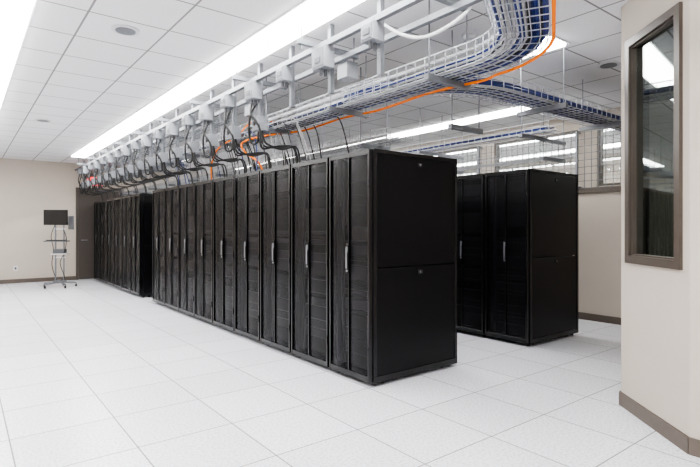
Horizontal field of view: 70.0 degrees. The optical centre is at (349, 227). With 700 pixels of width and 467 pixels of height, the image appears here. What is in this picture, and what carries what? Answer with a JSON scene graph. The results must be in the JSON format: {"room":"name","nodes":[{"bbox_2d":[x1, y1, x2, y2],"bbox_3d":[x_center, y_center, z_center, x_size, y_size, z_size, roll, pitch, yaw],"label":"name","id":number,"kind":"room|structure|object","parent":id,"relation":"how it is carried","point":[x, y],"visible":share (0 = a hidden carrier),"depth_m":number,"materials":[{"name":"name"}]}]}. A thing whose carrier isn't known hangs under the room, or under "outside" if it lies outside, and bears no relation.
{"room":"server room","nodes":[
{"label":"server room","id":0,"kind":"room"},
{"bbox_2d":[0,158,231,279],"bbox_3d":[-5.428,-0.166,14.224,14.300,3.000,0.120,0,0,-38],"label":"wall","id":1,"kind":"structure","parent":0,"point":[28,188],"depth_m":12.32,"materials":[{"name":"paint"}]},
{"bbox_2d":[0,276,75,283],"bbox_3d":[-7.102,1.284,12.837,9.755,0.100,0.015,0,0,-38],"label":"baseboard","id":2,"kind":"structure","parent":1,"relation":"attached to","point":[27,280],"depth_m":12.31,"materials":[{"name":"wood"}]},
{"bbox_2d":[76,187,123,279],"bbox_3d":[-6.588,0.144,13.215,1.170,2.380,0.110,0,0,-38],"label":"door","id":3,"kind":"structure","parent":1,"relation":"in","point":[84,203],"depth_m":13.00,"materials":[{"name":"brown metal"}]},
{"bbox_2d":[0,0,628,173],"bbox_3d":[0.288,-1.716,6.876,14.300,0.100,18.700,0,0,-38],"label":"ceiling","id":4,"kind":"structure","parent":0,"point":[72,71],"depth_m":5.22,"materials":[{"name":"tile"}]},
{"bbox_2d":[0,0,37,110],"bbox_3d":[-2.884,-1.651,4.155,0.330,0.030,15.940,0,0,-38],"label":"recessed light","id":5,"kind":"object","parent":4,"relation":"in","point":[15,15],"visible":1,"depth_m":4.19,"materials":[{"name":"white"}]},
{"bbox_2d":[35,119,50,121],"bbox_3d":[-4.737,-1.657,7.717,0.219,0.018,0.219,0,0,-38],"label":"ceiling speaker","id":6,"kind":"object","parent":4,"relation":"in","point":[40,120],"depth_m":7.67},
{"bbox_2d":[111,24,139,35],"bbox_3d":[-1.885,-1.657,4.197,0.219,0.018,0.219,0,0,-38],"label":"ceiling speaker","id":7,"kind":"object","parent":4,"relation":"in","point":[121,29],"depth_m":4.17},
{"bbox_2d":[70,0,363,157],"bbox_3d":[-1.408,-1.651,5.303,0.330,0.030,15.940,0,0,-38],"label":"recessed light","id":8,"kind":"object","parent":4,"relation":"in","point":[308,14],"visible":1,"depth_m":4.83,"materials":[{"name":"white plastic"}]},
{"bbox_2d":[81,4,474,178],"bbox_3d":[-3.023,-1.462,7.934,0.263,0.417,12.364,0,0,-39],"label":"conduit","id":9,"kind":"object","parent":4,"relation":"attached to","point":[218,123],"visible":0.54,"depth_m":5.93,"materials":[{"name":"white plastic"}]},
{"bbox_2d":[75,0,482,171],"bbox_3d":[-2.580,-1.556,7.306,0.620,0.220,13.900,0,0,-38],"label":"overhead busway","id":10,"kind":"object","parent":4,"relation":"attached to","point":[453,6],"visible":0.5,"depth_m":4.25,"materials":[{"name":"metal"}]},
{"bbox_2d":[77,0,383,187],"bbox_3d":[-3.064,-1.316,7.993,0.501,0.680,11.110,0,0,-38],"label":"boxes","id":11,"kind":"object","parent":10,"relation":"attached to","point":[372,31],"visible":0.91,"depth_m":5.43,"materials":[{"name":"metal"}]},
{"bbox_2d":[78,104,300,200],"bbox_3d":[-3.566,-0.974,8.752,0.640,0.612,9.414,0,0,-38],"label":"power cables","id":12,"kind":"object","parent":11,"relation":"hanging from","point":[260,137],"visible":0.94,"depth_m":6.95,"materials":[{"name":"black plastic"}]},
{"bbox_2d":[98,0,620,195],"bbox_3d":[-1.265,-1.241,9.247,4.080,0.850,11.450,0,0,-38],"label":"hanger","id":13,"kind":"object","parent":4,"relation":"hanging from","point":[429,77],"visible":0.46,"depth_m":5.27,"materials":[{"name":"metal"}]},
{"bbox_2d":[119,126,412,194],"bbox_3d":[-2.742,-0.936,9.143,0.306,0.105,10.604,0,0,-38],"label":"basket tray","id":14,"kind":"object","parent":13,"relation":"on","point":[280,163],"visible":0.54,"depth_m":6.02,"materials":[{"name":"silver metal"}]},
{"bbox_2d":[124,134,400,192],"bbox_3d":[-2.720,-0.919,9.122,0.255,0.056,10.260,0,0,-38],"label":"cable bundle","id":15,"kind":"object","parent":14,"relation":"in","point":[379,136],"visible":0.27,"depth_m":6.01,"materials":[{"name":"white plastic"}]},
{"bbox_2d":[104,0,550,185],"bbox_3d":[-1.953,-1.192,5.888,4.269,0.156,16.615,0,0,-19],"label":"basket tray","id":16,"kind":"object","parent":13,"relation":"on","point":[494,28],"visible":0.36,"depth_m":3.65,"materials":[{"name":"silver metal"}]},
{"bbox_2d":[118,146,226,177],"bbox_3d":[-4.133,-1.157,9.999,0.281,0.072,7.740,0,0,-38],"label":"cable bundle","id":17,"kind":"object","parent":16,"relation":"in","point":[204,146],"visible":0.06,"depth_m":8.20,"materials":[{"name":"white plastic"}]},
{"bbox_2d":[157,117,348,187],"bbox_3d":[-1.759,-0.915,7.032,0.420,0.498,5.373,0,0,-38],"label":"cables","id":18,"kind":"object","parent":16,"relation":"hanging from","point":[255,164],"visible":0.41,"depth_m":5.87,"materials":[{"name":"black plastic"}]},
{"bbox_2d":[210,0,555,178],"bbox_3d":[0.029,-0.980,3.498,2.203,0.631,7.495,0,0,-14],"label":"cable","id":19,"kind":"object","parent":16,"relation":"on","point":[552,40],"visible":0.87,"depth_m":3.95,"materials":[{"name":"orange plastic"}]},
{"bbox_2d":[218,0,548,144],"bbox_3d":[-0.170,-1.188,2.264,2.821,0.136,9.589,0,0,-3],"label":"cable bundle","id":20,"kind":"object","parent":16,"relation":"in","point":[511,7],"visible":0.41,"depth_m":3.49,"materials":[{"name":"blue plastic"}]},
{"bbox_2d":[393,120,562,154],"bbox_3d":[-1.014,-1.137,9.854,0.306,0.105,10.804,0,0,-38],"label":"basket tray","id":21,"kind":"object","parent":13,"relation":"on","point":[548,129],"visible":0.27,"depth_m":6.29,"materials":[{"name":"silver metal"}]},
{"bbox_2d":[405,126,555,153],"bbox_3d":[-0.942,-1.120,9.758,0.251,0.053,10.440,0,0,-38],"label":"cable bundle","id":22,"kind":"object","parent":21,"relation":"in","point":[542,128],"visible":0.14,"depth_m":6.29,"materials":[{"name":"blue"}]},
{"bbox_2d":[341,72,620,134],"bbox_3d":[1.981,-1.187,5.354,4.309,0.106,1.186,0,0,-38],"label":"basket tray","id":23,"kind":"object","parent":13,"relation":"on","point":[503,81],"visible":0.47,"depth_m":4.45,"materials":[{"name":"silver metal"}]},
{"bbox_2d":[344,77,620,130],"bbox_3d":[2.076,-1.174,5.044,4.305,0.068,1.014,0,0,-25],"label":"cable bundle","id":24,"kind":"object","parent":23,"relation":"in","point":[494,83],"visible":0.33,"depth_m":4.44,"materials":[{"name":"blue"}]},
{"bbox_2d":[457,147,569,170],"bbox_3d":[-0.642,-0.916,10.270,0.256,0.105,10.604,0,0,-38],"label":"basket tray","id":25,"kind":"object","parent":13,"relation":"on","point":[522,160],"visible":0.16,"depth_m":6.64,"materials":[{"name":"silver metal"}]},
{"bbox_2d":[187,34,569,159],"bbox_3d":[-1.503,-1.651,8.682,0.330,0.030,10.890,0,0,-38],"label":"recessed light","id":26,"kind":"object","parent":4,"relation":"in","point":[558,43],"visible":0.1,"depth_m":4.46,"materials":[{"name":"white plastic"}]},
{"bbox_2d":[237,106,529,168],"bbox_3d":[-0.216,-1.651,10.285,0.330,0.030,9.540,0,0,-38],"label":"recessed light","id":27,"kind":"object","parent":4,"relation":"in","point":[506,111],"visible":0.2,"depth_m":7.69,"materials":[{"name":"white plastic"}]},
{"bbox_2d":[449,149,476,153],"bbox_3d":[2.454,-1.651,10.734,0.144,0.030,0.719,0,0,-38],"label":"recessed light","id":28,"kind":"object","parent":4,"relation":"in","point":[475,149],"depth_m":10.69,"materials":[{"name":"white plastic"}]},
{"bbox_2d":[457,161,476,165],"bbox_3d":[2.969,-1.651,12.708,0.468,0.030,0.789,0,0,-38],"label":"recessed light","id":29,"kind":"object","parent":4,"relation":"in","point":[471,161],"depth_m":12.70,"materials":[{"name":"white"}]},
{"bbox_2d":[461,30,478,42],"bbox_3d":[1.026,-1.636,4.283,0.149,0.060,0.149,0,0,-38],"label":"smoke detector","id":30,"kind":"object","parent":4,"relation":"attached to","point":[471,34],"visible":0.91,"depth_m":4.24,"materials":[{"name":"white plastic"}]},
{"bbox_2d":[500,140,536,146],"bbox_3d":[3.255,-1.651,9.701,0.139,0.030,0.818,0,0,-38],"label":"recessed light","id":31,"kind":"object","parent":4,"relation":"in","point":[520,143],"depth_m":9.68,"materials":[{"name":"white plastic"}]},
{"bbox_2d":[500,148,574,160],"bbox_3d":[4.138,-1.651,11.208,0.497,0.030,2.041,0,0,-38],"label":"recessed light","id":32,"kind":"object","parent":4,"relation":"in","point":[573,149],"depth_m":11.13,"materials":[{"name":"white plastic"}]},
{"bbox_2d":[548,134,574,138],"bbox_3d":[3.816,-1.651,8.974,0.138,0.030,0.493,0,0,-38],"label":"recessed light","id":33,"kind":"object","parent":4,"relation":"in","point":[573,134],"depth_m":9.04,"materials":[{"name":"white plastic"}]},
{"bbox_2d":[597,61,620,68],"bbox_3d":[2.630,-1.657,5.087,0.219,0.018,0.219,0,0,-38],"label":"ceiling speaker","id":34,"kind":"object","parent":4,"relation":"in","point":[608,64],"depth_m":5.06},
{"bbox_2d":[604,142,619,147],"bbox_3d":[5.172,-1.651,9.870,0.487,0.030,0.460,0,0,-38],"label":"recessed light","id":35,"kind":"object","parent":4,"relation":"in","point":[616,144],"depth_m":9.92,"materials":[{"name":"white plastic"}]},
{"bbox_2d":[0,278,699,466],"bbox_3d":[0.288,1.384,6.876,14.300,0.100,18.700,0,0,-38],"label":"floor","id":36,"kind":"structure","parent":0,"point":[94,373],"depth_m":3.91,"materials":[{"name":"tile"}]},
{"bbox_2d":[43,210,76,288],"bbox_3d":[-6.538,0.464,11.282,0.726,1.738,0.685,0,0,-13],"label":"cart","id":37,"kind":"object","parent":36,"relation":"on","point":[51,217],"visible":1,"depth_m":11.17,"materials":[{"name":"silver metal"}]},
{"bbox_2d":[94,201,99,280],"bbox_3d":[-5.901,0.331,12.824,1.126,2.006,0.696,0,0,-38],"label":"rack","id":38,"kind":"object","parent":36,"relation":"on","point":[96,204],"visible":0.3,"depth_m":12.50,"materials":[{"name":"black metal"}]},
{"bbox_2d":[100,200,105,282],"bbox_3d":[-5.477,0.331,12.279,1.126,2.006,0.696,0,0,-38],"label":"rack","id":39,"kind":"object","parent":36,"relation":"on","point":[102,203],"visible":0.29,"depth_m":11.95,"materials":[{"name":"black metal"}]},
{"bbox_2d":[106,198,113,285],"bbox_3d":[-5.054,0.331,11.735,1.126,2.006,0.696,0,0,-38],"label":"rack","id":40,"kind":"object","parent":36,"relation":"on","point":[110,202],"visible":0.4,"depth_m":11.41,"materials":[{"name":"black metal"}]},
{"bbox_2d":[114,197,124,290],"bbox_3d":[-4.630,0.331,11.190,1.126,2.006,0.696,0,0,-38],"label":"rack","id":41,"kind":"object","parent":36,"relation":"on","point":[117,201],"visible":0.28,"depth_m":10.86,"materials":[{"name":"black metal"}]},
{"bbox_2d":[121,195,129,291],"bbox_3d":[-4.206,0.331,10.646,1.126,2.006,0.696,0,0,-38],"label":"rack","id":42,"kind":"object","parent":36,"relation":"on","point":[125,201],"visible":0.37,"depth_m":10.36,"materials":[{"name":"black metal"}]},
{"bbox_2d":[130,193,151,297],"bbox_3d":[-3.783,0.331,10.101,1.126,2.006,0.696,0,0,-38],"label":"rack","id":43,"kind":"object","parent":36,"relation":"on","point":[141,203],"visible":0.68,"depth_m":9.60,"materials":[{"name":"black metal"}]},
{"bbox_2d":[152,189,164,304],"bbox_3d":[-2.880,0.331,8.941,1.126,2.006,0.680,0,0,-38],"label":"rack","id":44,"kind":"object","parent":36,"relation":"on","point":[158,196],"visible":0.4,"depth_m":8.61,"materials":[{"name":"black metal"}]},
{"bbox_2d":[165,186,178,310],"bbox_3d":[-2.466,0.331,8.409,1.126,2.006,0.680,0,0,-38],"label":"rack","id":45,"kind":"object","parent":36,"relation":"on","point":[172,193],"visible":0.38,"depth_m":8.07,"materials":[{"name":"black metal"}]},
{"bbox_2d":[179,183,198,318],"bbox_3d":[-2.052,0.331,7.877,1.126,2.006,0.680,0,0,-38],"label":"rack","id":46,"kind":"object","parent":36,"relation":"on","point":[186,192],"visible":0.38,"depth_m":7.55,"materials":[{"name":"black metal"}]},
{"bbox_2d":[194,179,216,325],"bbox_3d":[-1.638,0.331,7.345,1.126,2.006,0.680,0,0,-38],"label":"rack","id":47,"kind":"object","parent":36,"relation":"on","point":[203,190],"visible":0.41,"depth_m":7.01,"materials":[{"name":"black metal"}]},
{"bbox_2d":[213,175,237,333],"bbox_3d":[-1.224,0.331,6.813,1.126,2.006,0.680,0,0,-38],"label":"rack","id":48,"kind":"object","parent":36,"relation":"on","point":[223,188],"visible":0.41,"depth_m":6.48,"materials":[{"name":"black metal"}]},
{"bbox_2d":[234,170,263,343],"bbox_3d":[-0.811,0.331,6.281,1.126,2.006,0.680,0,0,-38],"label":"rack","id":49,"kind":"object","parent":36,"relation":"on","point":[246,185],"visible":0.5,"depth_m":5.95,"materials":[{"name":"black metal"}]},
{"bbox_2d":[260,164,290,352],"bbox_3d":[-0.397,0.331,5.749,1.126,2.006,0.680,0,0,-38],"label":"rack","id":50,"kind":"object","parent":36,"relation":"on","point":[275,182],"visible":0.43,"depth_m":5.41,"materials":[{"name":"black metal"}]},
{"bbox_2d":[291,157,332,369],"bbox_3d":[0.017,0.331,5.217,1.126,2.006,0.680,0,0,-38],"label":"rack","id":51,"kind":"object","parent":36,"relation":"on","point":[309,179],"visible":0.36,"depth_m":4.89,"materials":[{"name":"black metal"}]},
{"bbox_2d":[329,148,456,385],"bbox_3d":[0.408,0.331,4.714,1.126,2.006,0.606,0,0,-38],"label":"rack","id":52,"kind":"object","parent":36,"relation":"on","point":[393,214],"visible":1,"depth_m":4.42,"materials":[{"name":"black metal"}]},
{"bbox_2d":[450,173,485,336],"bbox_3d":[1.833,0.331,6.629,1.126,2.006,0.680,0,0,-38],"label":"rack","id":53,"kind":"object","parent":36,"relation":"on","point":[470,188],"visible":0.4,"depth_m":6.17,"materials":[{"name":"black metal"}]},
{"bbox_2d":[485,168,577,345],"bbox_3d":[2.224,0.331,6.127,1.126,2.006,0.606,0,0,-38],"label":"rack","id":54,"kind":"object","parent":36,"relation":"on","point":[531,215],"visible":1,"depth_m":5.83,"materials":[{"name":"black metal"}]},
{"bbox_2d":[390,107,620,317],"bbox_3d":[2.494,-0.166,8.592,0.150,3.000,18.500,0,0,-38],"label":"wall","id":55,"kind":"structure","parent":0,"point":[599,214],"depth_m":7.19,"materials":[{"name":"paint"}]},
{"bbox_2d":[430,146,479,155],"bbox_3d":[1.890,-1.021,9.370,0.090,0.850,1.470,0,0,-38],"label":"window","id":56,"kind":"structure","parent":55,"relation":"in","point":[469,148],"depth_m":9.16,"materials":[{"name":"clear glass"}]},
{"bbox_2d":[431,128,620,188],"bbox_3d":[0.730,-0.989,10.641,0.120,0.834,12.108,0,0,-38],"label":"guard","id":57,"kind":"object","parent":55,"relation":"attached to","point":[576,133],"visible":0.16,"depth_m":7.34,"materials":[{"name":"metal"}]},
{"bbox_2d":[495,130,577,171],"bbox_3d":[2.964,-1.021,7.989,0.090,0.850,1.470,0,0,-38],"label":"window","id":58,"kind":"structure","parent":55,"relation":"in","point":[573,132],"depth_m":8.26,"materials":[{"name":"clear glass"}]},
{"bbox_2d":[578,312,620,324],"bbox_3d":[0.673,1.284,10.799,0.015,0.100,12.780,0,0,-38],"label":"baseboard","id":59,"kind":"structure","parent":55,"relation":"attached to","point":[585,316],"depth_m":7.10,"materials":[{"name":"brown wood"}]},
{"bbox_2d":[578,186,620,193],"bbox_3d":[0.665,-0.541,10.793,0.035,0.070,12.780,0,0,-38],"label":"trim","id":60,"kind":"structure","parent":55,"relation":"attached to","point":[613,188],"depth_m":7.08,"materials":[{"name":"brown wood"}]},
{"bbox_2d":[599,130,619,185],"bbox_3d":[4.039,-1.021,6.607,0.090,0.850,1.470,0,0,-38],"label":"window","id":61,"kind":"structure","parent":55,"relation":"in","point":[601,132],"depth_m":7.15,"materials":[{"name":"clear glass"}]},
{"bbox_2d":[457,153,619,182],"bbox_3d":[5.884,-0.166,11.230,0.120,3.000,18.500,0,0,-38],"label":"wall","id":62,"kind":"structure","parent":0,"point":[609,175],"depth_m":11.99,"materials":[{"name":"paint"}]},
{"bbox_2d":[621,0,689,436],"bbox_3d":[2.085,-0.166,3.358,0.120,3.000,0.820,0,0,3],"label":"wall","id":63,"kind":"structure","parent":0,"point":[655,301],"depth_m":3.26,"materials":[{"name":"paint"}]},
{"bbox_2d":[625,2,682,269],"bbox_3d":[2.073,-0.556,3.344,0.142,1.620,0.660,0,0,3],"label":"window","id":64,"kind":"structure","parent":63,"relation":"in","point":[637,47],"depth_m":3.60,"materials":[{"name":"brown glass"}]},
{"bbox_2d":[619,391,688,453],"bbox_3d":[2.018,1.284,3.364,0.015,0.100,0.832,0,0,3],"label":"baseboard","id":65,"kind":"structure","parent":63,"relation":"attached to","point":[675,436],"depth_m":3.28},
{"bbox_2d":[649,32,673,255],"bbox_3d":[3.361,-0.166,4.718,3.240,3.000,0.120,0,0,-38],"label":"window pane","id":66,"kind":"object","parent":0,"point":[661,54],"depth_m":3.93,"materials":[{"name":"glass"}]},
{"bbox_2d":[690,0,699,439],"bbox_3d":[3.618,-0.166,0.977,0.120,3.000,5.099,0,0,-38],"label":"wall","id":67,"kind":"structure","parent":0,"point":[694,4],"depth_m":2.93,"materials":[{"name":"paint"}]},
{"bbox_2d":[689,437,699,457],"bbox_3d":[3.565,1.284,0.935,0.014,0.100,5.099,0,0,-38],"label":"baseboard","id":68,"kind":"structure","parent":67,"relation":"attached to","point":[694,444],"depth_m":2.92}
]}

